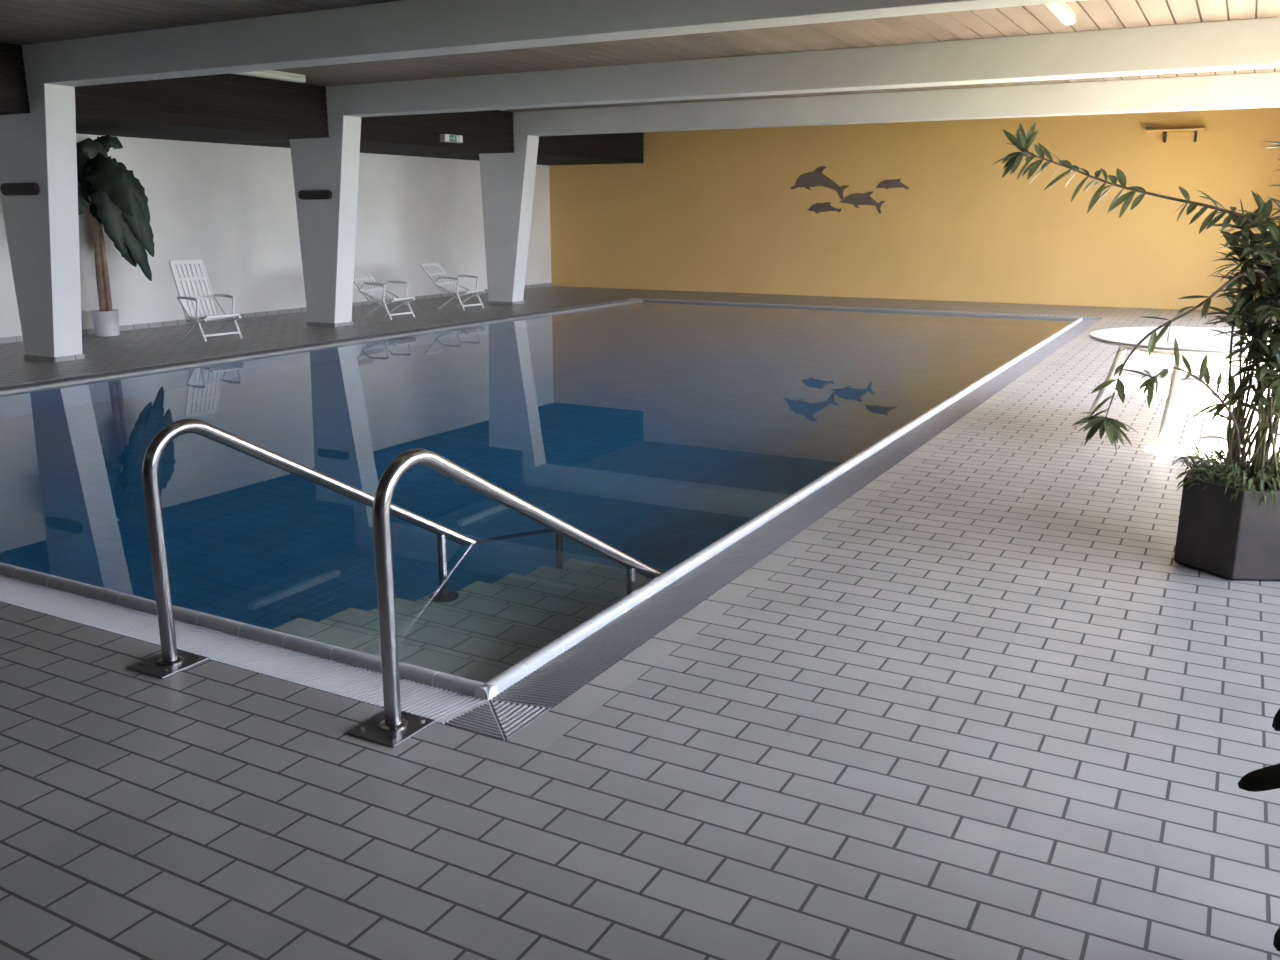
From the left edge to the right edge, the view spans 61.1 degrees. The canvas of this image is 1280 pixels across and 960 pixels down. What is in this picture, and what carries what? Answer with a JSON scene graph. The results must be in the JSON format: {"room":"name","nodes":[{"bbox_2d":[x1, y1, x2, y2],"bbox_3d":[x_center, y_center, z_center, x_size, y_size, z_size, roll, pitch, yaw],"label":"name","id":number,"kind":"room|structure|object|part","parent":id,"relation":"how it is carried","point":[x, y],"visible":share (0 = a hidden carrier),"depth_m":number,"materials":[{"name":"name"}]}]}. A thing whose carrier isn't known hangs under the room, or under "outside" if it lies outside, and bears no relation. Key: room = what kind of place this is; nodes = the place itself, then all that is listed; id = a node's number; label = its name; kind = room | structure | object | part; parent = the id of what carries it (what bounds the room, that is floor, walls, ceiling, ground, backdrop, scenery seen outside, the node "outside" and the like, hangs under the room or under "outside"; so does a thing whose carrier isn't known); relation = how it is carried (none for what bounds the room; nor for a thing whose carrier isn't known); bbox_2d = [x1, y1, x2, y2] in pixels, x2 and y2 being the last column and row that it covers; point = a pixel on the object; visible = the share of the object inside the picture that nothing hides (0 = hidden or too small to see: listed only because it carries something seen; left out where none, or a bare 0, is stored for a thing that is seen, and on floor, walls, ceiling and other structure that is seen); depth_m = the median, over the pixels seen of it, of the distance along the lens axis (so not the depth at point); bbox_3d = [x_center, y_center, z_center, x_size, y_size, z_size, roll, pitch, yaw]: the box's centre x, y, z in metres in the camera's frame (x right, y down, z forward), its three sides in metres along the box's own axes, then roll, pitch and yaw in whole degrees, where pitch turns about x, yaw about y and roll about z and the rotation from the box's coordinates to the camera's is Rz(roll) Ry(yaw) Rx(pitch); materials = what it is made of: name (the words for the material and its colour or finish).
{"room":"indoor swimming pool","nodes":[
{"label":"indoor swimming pool","id":0,"kind":"room"},
{"bbox_2d":[0,134,550,337],"bbox_3d":[-7.988,-3.611,14.393,0.200,3.920,24.770,7,16,28],"label":"wall","id":1,"kind":"structure","parent":0,"point":[232,208],"depth_m":17.54,"materials":[{"name":"white paint"}]},
{"bbox_2d":[0,283,551,343],"bbox_3d":[-7.943,-1.954,14.659,0.012,0.075,24.570,7,16,28],"label":"baseboard","id":2,"kind":"structure","parent":1,"relation":"attached to","point":[364,303],"depth_m":17.45,"materials":[{"name":"tile"}]},
{"bbox_2d":[0,286,1279,959],"bbox_3d":[-1.443,-0.945,11.246,14.830,0.250,24.570,7,16,28],"label":"floor","id":3,"kind":"structure","parent":0,"point":[992,712],"depth_m":3.33,"materials":[{"name":"tile"}]},
{"bbox_2d":[0,84,84,361],"bbox_3d":[-6.670,-2.832,12.175,1.099,2.970,0.374,7,16,28],"label":"column","id":4,"kind":"structure","parent":3,"relation":"on","point":[38,146],"depth_m":12.02,"materials":[{"name":"white paint"}]},
{"bbox_2d":[1,183,39,195],"bbox_3d":[-6.824,-3.200,11.934,0.630,0.130,0.054,7,16,28],"label":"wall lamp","id":5,"kind":"object","parent":4,"relation":"attached to","point":[7,189],"visible":1,"depth_m":11.89,"materials":[{"name":"black plastic"}]},
{"bbox_2d":[76,135,154,336],"bbox_3d":[-7.219,-3.220,14.394,1.452,2.662,0.935,-7,15,-26],"label":"banana plant","id":6,"kind":"object","parent":3,"relation":"on","point":[119,200],"visible":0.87,"depth_m":14.54,"materials":[{"name":"green plant"}]},
{"bbox_3d":[-7.324,-3.028,14.681,0.136,1.552,0.116,-4,14,-16],"label":"stem","id":7,"kind":"part","parent":6,"relation":"part of","materials":[{"name":"brown plant"}]},
{"bbox_3d":[-7.261,-2.905,14.704,0.094,1.303,0.076,7,16,28],"label":"stem","id":8,"kind":"part","parent":6,"relation":"part of","materials":[{"name":"brown plant"}]},
{"bbox_3d":[-7.332,-2.153,14.894,0.360,0.350,0.360,7,16,28],"label":"pot","id":9,"kind":"part","parent":6,"relation":"part of","materials":[{"name":"white ceramic"}]},
{"bbox_2d":[169,259,242,341],"bbox_3d":[-5.780,-2.395,14.424,0.807,1.032,0.560,10,17,36],"label":"recliner chair","id":10,"kind":"object","parent":3,"relation":"on","point":[182,299],"visible":1,"depth_m":14.49,"materials":[{"name":"white plastic"}]},
{"bbox_3d":[-5.924,-2.374,14.204,0.469,0.056,0.040,10,17,36],"label":"armrest","id":11,"kind":"part","parent":10,"relation":"part of","materials":[{"name":"white plastic"}]},
{"bbox_3d":[-5.969,-2.545,14.537,0.330,0.794,0.492,10,17,36],"label":"backrest","id":12,"kind":"part","parent":10,"relation":"part of","materials":[{"name":"white plastic"}]},
{"bbox_3d":[-5.721,-2.070,14.118,0.182,0.537,0.034,10,17,36],"label":"leg","id":13,"kind":"part","parent":10,"relation":"part of","materials":[{"name":"white plastic"}]},
{"bbox_3d":[-5.664,-2.147,14.392,0.513,0.114,0.487,10,17,36],"label":"seat","id":14,"kind":"part","parent":10,"relation":"part of","materials":[{"name":"white plastic"}]},
{"bbox_3d":[-5.606,-2.473,14.604,0.469,0.056,0.040,10,17,36],"label":"armrest","id":15,"kind":"part","parent":10,"relation":"part of","materials":[{"name":"white plastic"}]},
{"bbox_3d":[-5.403,-2.169,14.518,0.182,0.537,0.034,10,17,36],"label":"leg","id":16,"kind":"part","parent":10,"relation":"part of","materials":[{"name":"white plastic"}]},
{"bbox_2d":[126,419,476,678],"bbox_3d":[-1.130,0.601,5.274,0.200,2.205,2.898,7,16,28],"label":"handrail","id":17,"kind":"object","parent":3,"relation":"attached to","point":[172,660],"visible":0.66,"depth_m":4.05,"materials":[{"name":"silver metal"}]},
{"bbox_3d":[-1.775,0.689,4.082,0.200,0.008,0.210,7,16,28],"label":"plate","id":18,"kind":"part","parent":17,"relation":"part of","materials":[{"name":"metal"}]},
{"bbox_3d":[-0.998,0.628,5.530,0.042,0.750,0.042,7,16,28],"label":"support post","id":19,"kind":"part","parent":17,"relation":"part of","materials":[{"name":"silver metal"}]},
{"bbox_2d":[289,116,360,326],"bbox_3d":[-4.546,-3.761,15.945,1.099,2.970,0.384,7,16,28],"label":"column","id":20,"kind":"structure","parent":3,"relation":"on","point":[327,227],"depth_m":15.80,"materials":[{"name":"white paint"}]},
{"bbox_2d":[298,190,331,199],"bbox_3d":[-4.703,-4.128,15.698,0.630,0.130,0.054,7,16,28],"label":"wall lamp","id":21,"kind":"object","parent":20,"relation":"attached to","point":[302,194],"visible":1,"depth_m":15.67,"materials":[{"name":"black plastic"}]},
{"bbox_2d":[353,268,414,319],"bbox_3d":[-4.171,-2.990,17.375,1.044,0.776,0.560,8,16,30],"label":"recliner chair","id":22,"kind":"object","parent":3,"relation":"on","point":[366,291],"visible":0.98,"depth_m":17.39,"materials":[{"name":"white plastic"}]},
{"bbox_3d":[-4.378,-3.132,17.467,0.563,0.543,0.492,8,16,30],"label":"backrest","id":23,"kind":"part","parent":22,"relation":"part of","materials":[{"name":"white plastic"}]},
{"bbox_3d":[-4.232,-3.039,17.089,0.578,0.145,0.040,8,16,30],"label":"armrest","id":24,"kind":"part","parent":22,"relation":"part of","materials":[{"name":"white plastic"}]},
{"bbox_3d":[-3.966,-2.778,16.990,0.182,0.537,0.034,8,16,30],"label":"leg","id":25,"kind":"part","parent":22,"relation":"part of","materials":[{"name":"white plastic"}]},
{"bbox_3d":[-3.943,-2.857,17.269,0.513,0.114,0.487,8,16,30],"label":"seat","id":26,"kind":"part","parent":22,"relation":"part of","materials":[{"name":"white plastic"}]},
{"bbox_3d":[-3.967,-3.146,17.523,0.578,0.145,0.040,8,16,30],"label":"armrest","id":27,"kind":"part","parent":22,"relation":"part of","materials":[{"name":"white plastic"}]},
{"bbox_3d":[-3.700,-2.885,17.424,0.182,0.537,0.034,8,16,30],"label":"leg","id":28,"kind":"part","parent":22,"relation":"part of","materials":[{"name":"white plastic"}]},
{"bbox_2d":[420,263,484,310],"bbox_3d":[-3.287,-3.387,18.986,1.044,0.776,0.560,8,16,30],"label":"recliner chair","id":29,"kind":"object","parent":3,"relation":"on","point":[442,280],"visible":1,"depth_m":19.00,"materials":[{"name":"white plastic"}]},
{"bbox_3d":[-3.494,-3.530,19.077,0.563,0.543,0.492,8,16,30],"label":"backrest","id":30,"kind":"part","parent":29,"relation":"part of","materials":[{"name":"white plastic"}]},
{"bbox_3d":[-3.348,-3.436,18.700,0.578,0.145,0.040,8,16,30],"label":"armrest","id":31,"kind":"part","parent":29,"relation":"part of","materials":[{"name":"white plastic"}]},
{"bbox_3d":[-3.081,-3.175,18.601,0.182,0.537,0.034,8,16,30],"label":"leg","id":32,"kind":"part","parent":29,"relation":"part of","materials":[{"name":"white plastic"}]},
{"bbox_3d":[-3.059,-3.254,18.880,0.513,0.114,0.487,8,16,30],"label":"seat","id":33,"kind":"part","parent":29,"relation":"part of","materials":[{"name":"white plastic"}]},
{"bbox_3d":[-3.082,-3.543,19.134,0.578,0.145,0.040,8,16,30],"label":"armrest","id":34,"kind":"part","parent":29,"relation":"part of","materials":[{"name":"white plastic"}]},
{"bbox_3d":[-2.816,-3.283,19.035,0.182,0.537,0.034,8,16,30],"label":"leg","id":35,"kind":"part","parent":29,"relation":"part of","materials":[{"name":"white plastic"}]},
{"bbox_2d":[346,448,660,747],"bbox_3d":[-0.174,0.726,4.766,0.200,2.205,2.898,7,16,28],"label":"handrail","id":36,"kind":"object","parent":3,"relation":"attached to","point":[391,727],"visible":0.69,"depth_m":3.54,"materials":[{"name":"silver metal"}]},
{"bbox_3d":[-0.819,0.814,3.574,0.200,0.008,0.210,7,16,28],"label":"plate","id":37,"kind":"part","parent":36,"relation":"part of","materials":[{"name":"metal"}]},
{"bbox_3d":[-0.041,0.753,5.022,0.042,0.750,0.042,7,16,28],"label":"support post","id":38,"kind":"part","parent":36,"relation":"part of","materials":[{"name":"silver metal"}]},
{"bbox_2d":[479,135,538,304],"bbox_3d":[-2.367,-4.715,19.812,1.099,2.970,0.384,7,16,28],"label":"column","id":39,"kind":"structure","parent":3,"relation":"on","point":[507,179],"depth_m":19.66,"materials":[{"name":"white paint"}]},
{"bbox_2d":[507,318,1111,750],"bbox_3d":[3.591,-0.764,10.514,0.138,0.250,16.508,7,16,28],"label":"trim","id":40,"kind":"structure","parent":3,"relation":"in","point":[541,733],"depth_m":4.80,"materials":[{"name":"tile"}]},
{"bbox_2d":[992,123,1279,580],"bbox_3d":[2.561,-0.682,5.021,1.756,2.221,0.956,7,16,28],"label":"potted plant","id":41,"kind":"object","parent":3,"relation":"on","point":[1229,517],"visible":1,"depth_m":4.90,"materials":[{"name":"plant"}]},
{"bbox_2d":[1087,327,1269,447],"bbox_3d":[4.338,-0.729,8.353,1.700,0.734,1.700,7,16,28],"label":"garden table","id":42,"kind":"object","parent":3,"relation":"on","point":[1192,341],"visible":0.7,"depth_m":8.09,"materials":[{"name":"white plastic"}]},
{"bbox_3d":[3.819,-0.834,8.835,0.291,0.707,0.062,13,19,42],"label":"leg","id":43,"kind":"part","parent":42,"relation":"part of","materials":[{"name":"white plastic"}]},
{"bbox_3d":[3.843,-0.592,7.854,0.062,0.707,0.291,13,19,43],"label":"leg","id":44,"kind":"part","parent":42,"relation":"part of","materials":[{"name":"white plastic"}]},
{"bbox_3d":[4.857,-0.834,8.834,0.291,0.708,0.062,-13,19,-43],"label":"leg","id":45,"kind":"part","parent":42,"relation":"part of","materials":[{"name":"white plastic"}]},
{"bbox_2d":[1238,709,1279,950],"bbox_3d":[1.497,0.654,2.047,0.662,1.051,1.052,7,16,28],"label":"leaf plant","id":46,"kind":"object","parent":3,"relation":"on","point":[1266,778],"visible":1,"depth_m":2.06,"materials":[{"name":"plant"}]},
{"bbox_3d":[-0.250,-1.219,12.566,8.618,0.150,16.508,7,16,28],"label":"channel","id":47,"kind":"object","parent":3,"relation":"in","visible":0},
{"bbox_2d":[0,574,485,722],"bbox_3d":[-4.140,0.344,5.613,8.056,0.056,0.264,7,16,28],"label":"grate","id":48,"kind":"object","parent":47,"relation":"on","point":[364,685],"visible":0.8,"depth_m":4.23,"materials":[{"name":"plastic"}]},
{"bbox_2d":[0,299,632,389],"bbox_3d":[-3.913,-1.840,14.473,0.264,0.056,15.926,7,16,28],"label":"grate","id":49,"kind":"object","parent":47,"relation":"on","point":[519,315],"visible":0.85,"depth_m":13.44,"materials":[{"name":"plastic"}]},
{"bbox_2d":[440,700,505,740],"bbox_3d":[-0.489,0.824,3.671,0.268,0.060,0.263,7,16,28],"label":"grate","id":50,"kind":"object","parent":47,"relation":"on","point":[481,719],"visible":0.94,"depth_m":3.64,"materials":[{"name":"plastic"}]},
{"bbox_2d":[490,700,550,740],"bbox_3d":[-0.478,0.822,3.677,0.260,0.057,0.255,7,16,28],"label":"grate","id":51,"kind":"object","parent":47,"relation":"on","point":[511,718],"visible":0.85,"depth_m":3.69,"materials":[{"name":"plastic"}]},
{"bbox_2d":[489,319,1099,709],"bbox_3d":[3.406,-0.880,10.579,0.264,0.056,15.944,7,16,28],"label":"grate","id":52,"kind":"object","parent":47,"relation":"on","point":[561,677],"visible":0.89,"depth_m":5.23,"materials":[{"name":"plastic"}]},
{"bbox_2d":[651,299,1082,318],"bbox_3d":[3.643,-3.067,19.448,8.036,0.056,0.264,7,16,28],"label":"grate","id":53,"kind":"object","parent":47,"relation":"on","point":[651,299],"visible":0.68,"depth_m":19.48,"materials":[{"name":"plastic"}]},
{"bbox_2d":[0,0,1279,111],"bbox_3d":[-1.443,-4.484,10.373,15.230,0.300,24.970,7,16,28],"label":"ceiling","id":54,"kind":"structure","parent":0,"point":[22,22],"depth_m":10.66,"materials":[{"name":"brown wood"}]},
{"bbox_2d":[0,42,29,114],"bbox_3d":[-8.584,-3.973,10.361,2.430,0.685,4.100,7,16,28],"label":"soffit","id":55,"kind":"structure","parent":54,"relation":"attached to","point":[14,99],"depth_m":11.42,"materials":[{"name":"brown wood"}]},
{"bbox_2d":[75,74,328,142],"bbox_3d":[-6.456,-4.904,14.138,2.430,0.685,4.070,7,16,28],"label":"soffit","id":56,"kind":"structure","parent":54,"relation":"attached to","point":[219,107],"depth_m":13.79,"materials":[{"name":"brown wood"}]},
{"bbox_2d":[214,139,289,143],"bbox_3d":[-5.752,-5.417,16.216,1.610,0.685,0.360,7,16,28],"label":"trim","id":57,"kind":"structure","parent":54,"relation":"attached to","point":[283,140],"depth_m":16.25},
{"bbox_2d":[231,70,305,82],"bbox_3d":[-4.732,-5.005,13.313,0.120,0.095,1.600,7,16,28],"label":"ceiling lamp","id":58,"kind":"object","parent":54,"relation":"attached to","point":[270,74],"visible":0.49,"depth_m":13.57,"materials":[{"name":"white plastic"}]},
{"bbox_2d":[238,110,513,155],"bbox_3d":[-4.303,-5.846,17.959,2.430,0.685,4.180,7,16,28],"label":"soffit","id":59,"kind":"structure","parent":54,"relation":"attached to","point":[491,131],"depth_m":17.76,"materials":[{"name":"brown wood"}]},
{"bbox_2d":[440,134,462,142],"bbox_3d":[-3.064,-5.554,17.638,0.110,0.120,0.470,7,16,28],"label":"exit sign","id":60,"kind":"object","parent":59,"relation":"attached to","point":[450,138],"visible":1,"depth_m":17.56,"materials":[{"name":"white plastic"}]},
{"bbox_2d":[416,154,478,156],"bbox_3d":[-3.574,-6.370,20.083,1.610,0.685,0.360,7,16,28],"label":"trim","id":61,"kind":"structure","parent":54,"relation":"attached to","point":[454,154],"depth_m":20.23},
{"bbox_2d":[429,132,643,164],"bbox_3d":[-2.057,-6.829,21.945,2.430,0.685,4.460,7,16,28],"label":"soffit","id":62,"kind":"structure","parent":54,"relation":"attached to","point":[616,148],"depth_m":21.75,"materials":[{"name":"brown wood"}]},
{"bbox_2d":[22,0,1083,86],"bbox_3d":[-1.371,-3.774,8.958,13.220,0.400,0.350,7,16,28],"label":"beam","id":63,"kind":"structure","parent":54,"relation":"attached to","point":[402,29],"depth_m":9.05,"materials":[{"name":"white paint"}]},
{"bbox_2d":[326,17,1279,116],"bbox_3d":[0.753,-4.703,12.727,13.220,0.400,0.360,7,16,28],"label":"beam","id":64,"kind":"structure","parent":54,"relation":"attached to","point":[1245,44],"depth_m":11.70,"materials":[{"name":"white paint"}]},
{"bbox_2d":[512,72,1279,135],"bbox_3d":[2.932,-5.657,16.594,13.220,0.400,0.360,7,16,28],"label":"beam","id":65,"kind":"structure","parent":54,"relation":"attached to","point":[1249,90],"depth_m":15.75,"materials":[{"name":"white paint"}]},
{"bbox_2d":[1043,2,1075,24],"bbox_3d":[3.450,-3.942,9.000,0.120,0.095,1.600,7,16,28],"label":"ceiling lamp","id":66,"kind":"object","parent":54,"relation":"attached to","point":[1061,11],"visible":0.98,"depth_m":9.19,"materials":[{"name":"white plastic"}]},
{"bbox_2d":[549,107,1279,310],"bbox_3d":[4.500,-5.327,21.356,15.230,3.920,0.200,7,16,28],"label":"wall","id":67,"kind":"structure","parent":0,"point":[717,210],"depth_m":20.73,"materials":[{"name":"yellow paint"}]},
{"bbox_2d":[790,166,848,199],"bbox_3d":[3.573,-5.912,21.606,1.245,0.663,0.015,7,16,28],"label":"art","id":68,"kind":"object","parent":67,"relation":"attached to","point":[815,178],"visible":1,"depth_m":21.59},
{"bbox_2d":[807,202,841,213],"bbox_3d":[3.679,-5.435,21.664,0.723,0.230,0.015,7,16,28],"label":"art","id":69,"kind":"object","parent":67,"relation":"attached to","point":[818,207],"visible":1,"depth_m":21.67},
{"bbox_2d":[840,191,884,213],"bbox_3d":[4.355,-5.444,21.281,0.951,0.420,0.015,7,16,28],"label":"art","id":70,"kind":"object","parent":67,"relation":"attached to","point":[856,199],"visible":1,"depth_m":21.26},
{"bbox_2d":[876,178,909,188],"bbox_3d":[4.883,-5.713,20.917,0.668,0.207,0.015,7,16,28],"label":"art","id":71,"kind":"object","parent":67,"relation":"attached to","point":[895,183],"visible":1,"depth_m":20.92},
{"bbox_2d":[1146,128,1206,142],"bbox_3d":[9.079,-5.835,18.381,0.920,0.200,0.260,7,16,28],"label":"wall shelf","id":72,"kind":"object","parent":67,"relation":"attached to","point":[1195,130],"visible":1,"depth_m":18.32,"materials":[{"name":"yellow paint"}]},
{"bbox_2d":[1174,465,1279,580],"bbox_3d":[2.892,0.198,5.193,0.555,0.430,0.615,7,16,28],"label":"planter","id":73,"kind":"object","parent":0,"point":[1218,534],"depth_m":4.99,"materials":[{"name":"grey plastic"}]},
{"bbox_3d":[-0.250,-0.617,12.715,8.430,1.530,16.320,7,16,28],"label":"basin","id":74,"kind":"object","parent":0,"visible":0},
{"bbox_2d":[0,562,497,699],"bbox_3d":[-4.057,0.323,5.753,8.054,0.101,0.059,7,16,28],"label":"pool edge","id":75,"kind":"structure","parent":74,"relation":"on","point":[434,678],"depth_m":4.38,"materials":[{"name":"tile"}]},
{"bbox_2d":[0,299,642,393],"bbox_3d":[-3.768,-1.810,14.402,0.059,0.101,15.920,7,16,28],"label":"trim","id":76,"kind":"structure","parent":74,"relation":"on","point":[20,389],"depth_m":13.07,"materials":[{"name":"white tile"}]},
{"bbox_2d":[0,301,1074,682],"bbox_3d":[-0.252,-0.705,12.700,8.030,1.368,15.920,7,16,28],"label":"pool water","id":77,"kind":"object","parent":74,"relation":"in","point":[656,431],"visible":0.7,"depth_m":7.75,"materials":[{"name":"blue liquid"}]},
{"bbox_2d":[475,318,1081,700],"bbox_3d":[3.262,-0.886,10.656,0.059,0.101,15.944,7,16,28],"label":"pool edge","id":78,"kind":"structure","parent":74,"relation":"on","point":[525,667],"depth_m":5.30,"materials":[{"name":"tile"}]},
{"bbox_2d":[643,299,1078,319],"bbox_3d":[3.567,-3.020,19.310,8.030,0.101,0.059,7,16,28],"label":"trim","id":79,"kind":"structure","parent":74,"relation":"on","point":[863,309],"depth_m":19.01,"materials":[{"name":"white tile"}]}
]}

